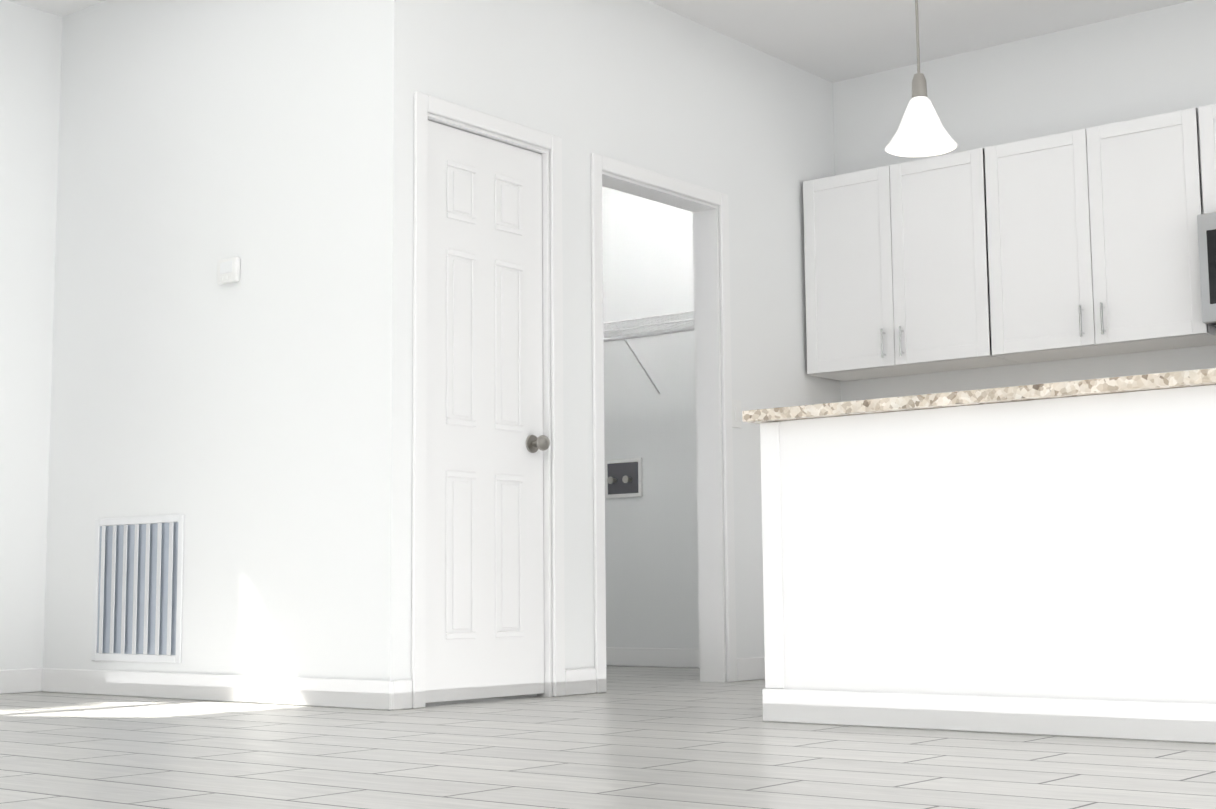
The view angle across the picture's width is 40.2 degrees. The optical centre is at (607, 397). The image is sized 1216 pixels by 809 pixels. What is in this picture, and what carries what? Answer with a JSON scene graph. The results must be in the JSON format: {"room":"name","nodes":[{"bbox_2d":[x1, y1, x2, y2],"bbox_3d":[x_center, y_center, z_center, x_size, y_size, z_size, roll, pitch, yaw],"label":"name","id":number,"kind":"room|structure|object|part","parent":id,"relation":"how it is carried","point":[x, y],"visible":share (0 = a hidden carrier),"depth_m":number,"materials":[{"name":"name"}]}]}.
{"room":"kitchen","nodes":[
{"label":"kitchen","id":0,"kind":"room"},
{"bbox_2d":[0,0,61,669],"bbox_3d":[-2.523,-0.233,6.621,0.120,2.800,6.660,-6,-9,38],"label":"wall","id":1,"kind":"structure","parent":0,"point":[30,56],"depth_m":6.74,"materials":[{"name":"white paint"}]},
{"bbox_2d":[0,668,39,693],"bbox_3d":[-2.999,1.031,5.751,0.018,0.095,2.350,-6,-9,38],"label":"baseboard","id":2,"kind":"structure","parent":1,"relation":"attached to","point":[12,681],"depth_m":6.57,"materials":[{"name":"paint"}]},
{"bbox_2d":[43,0,418,708],"bbox_3d":[-1.465,-0.286,6.249,2.000,2.800,0.120,-6,-9,38],"label":"wall","id":3,"kind":"structure","parent":0,"point":[255,424],"depth_m":6.05,"materials":[{"name":"white paint"}]},
{"bbox_2d":[91,514,183,662],"bbox_3d":[-1.796,0.726,6.315,0.560,0.550,0.020,-6,-9,38],"label":"air vent","id":4,"kind":"object","parent":3,"relation":"in","point":[138,586],"visible":1,"depth_m":6.31,"materials":[{"name":"white metal"}]},
{"bbox_2d":[40,668,403,710],"bbox_3d":[-1.471,1.049,6.027,1.974,0.095,0.024,-6,-9,38],"label":"baseboard","id":5,"kind":"structure","parent":3,"relation":"attached to","point":[357,694],"depth_m":5.91,"materials":[{"name":"paint"}]},
{"bbox_2d":[217,257,239,284],"bbox_3d":[-1.399,-0.468,6.122,0.110,0.090,0.024,-6,-9,38],"label":"thermostat","id":6,"kind":"object","parent":3,"relation":"attached to","point":[228,270],"visible":0.96,"depth_m":6.11,"materials":[{"name":"white plastic"}]},
{"bbox_2d":[7,0,1191,82],"bbox_3d":[0.522,-2.086,3.502,9.040,0.100,7.990,-6,-9,38],"label":"ceiling","id":7,"kind":"structure","parent":0,"point":[832,41],"depth_m":7.16,"materials":[{"name":"white paint"}]},
{"bbox_2d":[885,0,957,156],"bbox_3d":[0.905,-1.296,4.894,0.208,1.149,0.208,-6,-9,38],"label":"pendant light","id":8,"kind":"object","parent":7,"relation":"hanging from","point":[921,132],"visible":1,"depth_m":4.82,"materials":[{"name":"white glass"}]},
{"bbox_3d":[0.904,-1.364,4.902,0.116,1.014,0.116,-6,-9,38],"label":"stem","id":9,"kind":"part","parent":8,"relation":"part of","materials":[{"name":"silver metal"}]},
{"bbox_3d":[0.909,-0.800,4.836,0.208,0.150,0.208,-6,-9,38],"label":"lamp shade","id":10,"kind":"part","parent":8,"relation":"part of","materials":[{"name":"white glass"}]},
{"bbox_2d":[0,666,1215,808],"bbox_3d":[0.548,0.794,3.165,9.040,0.100,7.990,-6,-9,38],"label":"floor","id":11,"kind":"structure","parent":0,"point":[655,738],"depth_m":3.77,"materials":[{"name":"grey tile"}]},
{"bbox_2d":[760,385,1215,743],"bbox_3d":[1.475,0.458,4.530,2.018,0.869,0.788,-6,-9,38],"label":"kitchen island","id":12,"kind":"object","parent":11,"relation":"on","point":[1044,567],"visible":1,"depth_m":4.39,"materials":[{"name":"white paint"}]},
{"bbox_2d":[742,368,1215,423],"bbox_3d":[1.457,0.006,4.566,2.080,0.034,0.805,-6,-9,38],"label":"island countertop","id":13,"kind":"structure","parent":12,"relation":"on","point":[1177,379],"depth_m":4.41,"materials":[{"name":"stone"}]},
{"bbox_2d":[419,0,840,696],"bbox_3d":[0.176,-0.238,6.788,0.120,2.800,2.780,-6,-9,38],"label":"wall","id":14,"kind":"structure","parent":0,"point":[745,128],"depth_m":6.89,"materials":[{"name":"white paint"}]},
{"bbox_2d":[404,680,411,694],"bbox_3d":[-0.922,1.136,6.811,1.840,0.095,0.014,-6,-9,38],"label":"baseboard","id":15,"kind":"structure","parent":14,"relation":"attached to","point":[407,683],"depth_m":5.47,"materials":[{"name":"paint"}]},
{"bbox_2d":[425,120,549,702],"bbox_3d":[-0.425,0.049,5.906,0.113,2.012,0.640,-6,-9,38],"label":"pantry door","id":16,"kind":"structure","parent":14,"relation":"in","point":[487,442],"depth_m":5.91,"materials":[{"name":"white paint"}]},
{"bbox_2d":[411,91,564,708],"bbox_3d":[-0.460,0.022,5.944,0.136,2.098,0.776,-6,-9,38],"label":"door frame","id":17,"kind":"structure","parent":14,"relation":"attached to","point":[554,605],"depth_m":6.07,"materials":[{"name":"paint"}]},
{"bbox_2d":[591,153,736,692],"bbox_3d":[0.182,0.121,6.750,0.152,2.078,0.926,-6,-9,38],"label":"door frame","id":18,"kind":"structure","parent":14,"relation":"attached to","point":[716,581],"depth_m":6.99,"materials":[{"name":"paint"}]},
{"bbox_2d":[736,657,764,681],"bbox_3d":[0.629,1.152,7.069,0.014,0.095,0.300,-6,-9,38],"label":"baseboard","id":19,"kind":"structure","parent":14,"relation":"attached to","point":[748,669],"depth_m":7.03,"materials":[{"name":"paint"}]},
{"bbox_2d":[602,0,1215,648],"bbox_3d":[2.113,-0.220,7.090,6.520,2.800,0.120,-6,-9,38],"label":"wall","id":20,"kind":"structure","parent":0,"point":[1142,64],"depth_m":7.87,"materials":[{"name":"white paint"}]},
{"bbox_2d":[605,458,642,498],"bbox_3d":[0.067,0.413,8.562,0.240,0.200,0.056,-6,-9,38],"label":"outlet box","id":21,"kind":"object","parent":20,"relation":"attached to","point":[623,478],"visible":1,"depth_m":8.57,"materials":[{"name":"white plastic"}]},
{"bbox_2d":[568,647,699,670],"bbox_3d":[0.291,1.301,8.311,1.840,0.095,0.014,-6,-9,38],"label":"baseboard","id":22,"kind":"structure","parent":20,"relation":"attached to","point":[615,656],"depth_m":8.35,"materials":[{"name":"paint"}]},
{"bbox_2d":[603,310,693,393],"bbox_3d":[0.138,-0.198,8.344,1.863,0.328,0.400,-6,-9,38],"label":"shelf","id":23,"kind":"object","parent":20,"relation":"attached to","point":[621,336],"visible":0.4,"depth_m":8.15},
{"bbox_2d":[803,148,1023,380],"bbox_3d":[1.344,-0.575,7.438,0.906,0.900,0.362,-6,-9,38],"label":"upper cabinet","id":24,"kind":"object","parent":20,"relation":"attached to","point":[896,270],"visible":0.98,"depth_m":7.31,"materials":[{"name":"white paint"}]},
{"bbox_2d":[985,108,1215,363],"bbox_3d":[2.054,-0.648,6.872,0.908,0.900,0.362,-6,-9,38],"label":"upper cabinet","id":25,"kind":"object","parent":20,"relation":"attached to","point":[1093,249],"visible":0.98,"depth_m":6.75,"materials":[{"name":"white paint"}]},
{"bbox_2d":[1198,104,1215,213],"bbox_3d":[2.703,-0.946,6.379,0.756,0.435,0.362,-6,-9,38],"label":"upper cabinet","id":26,"kind":"object","parent":20,"relation":"attached to","point":[1207,122],"visible":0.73,"depth_m":6.48,"materials":[{"name":"white paint"}]},
{"bbox_2d":[1197,212,1215,327],"bbox_3d":[2.677,-0.510,6.290,0.750,0.431,0.453,-6,-9,38],"label":"microwave","id":27,"kind":"object","parent":26,"relation":"attached to","point":[1206,224],"visible":1,"depth_m":6.36,"materials":[{"name":"grey plastic"}]}
]}

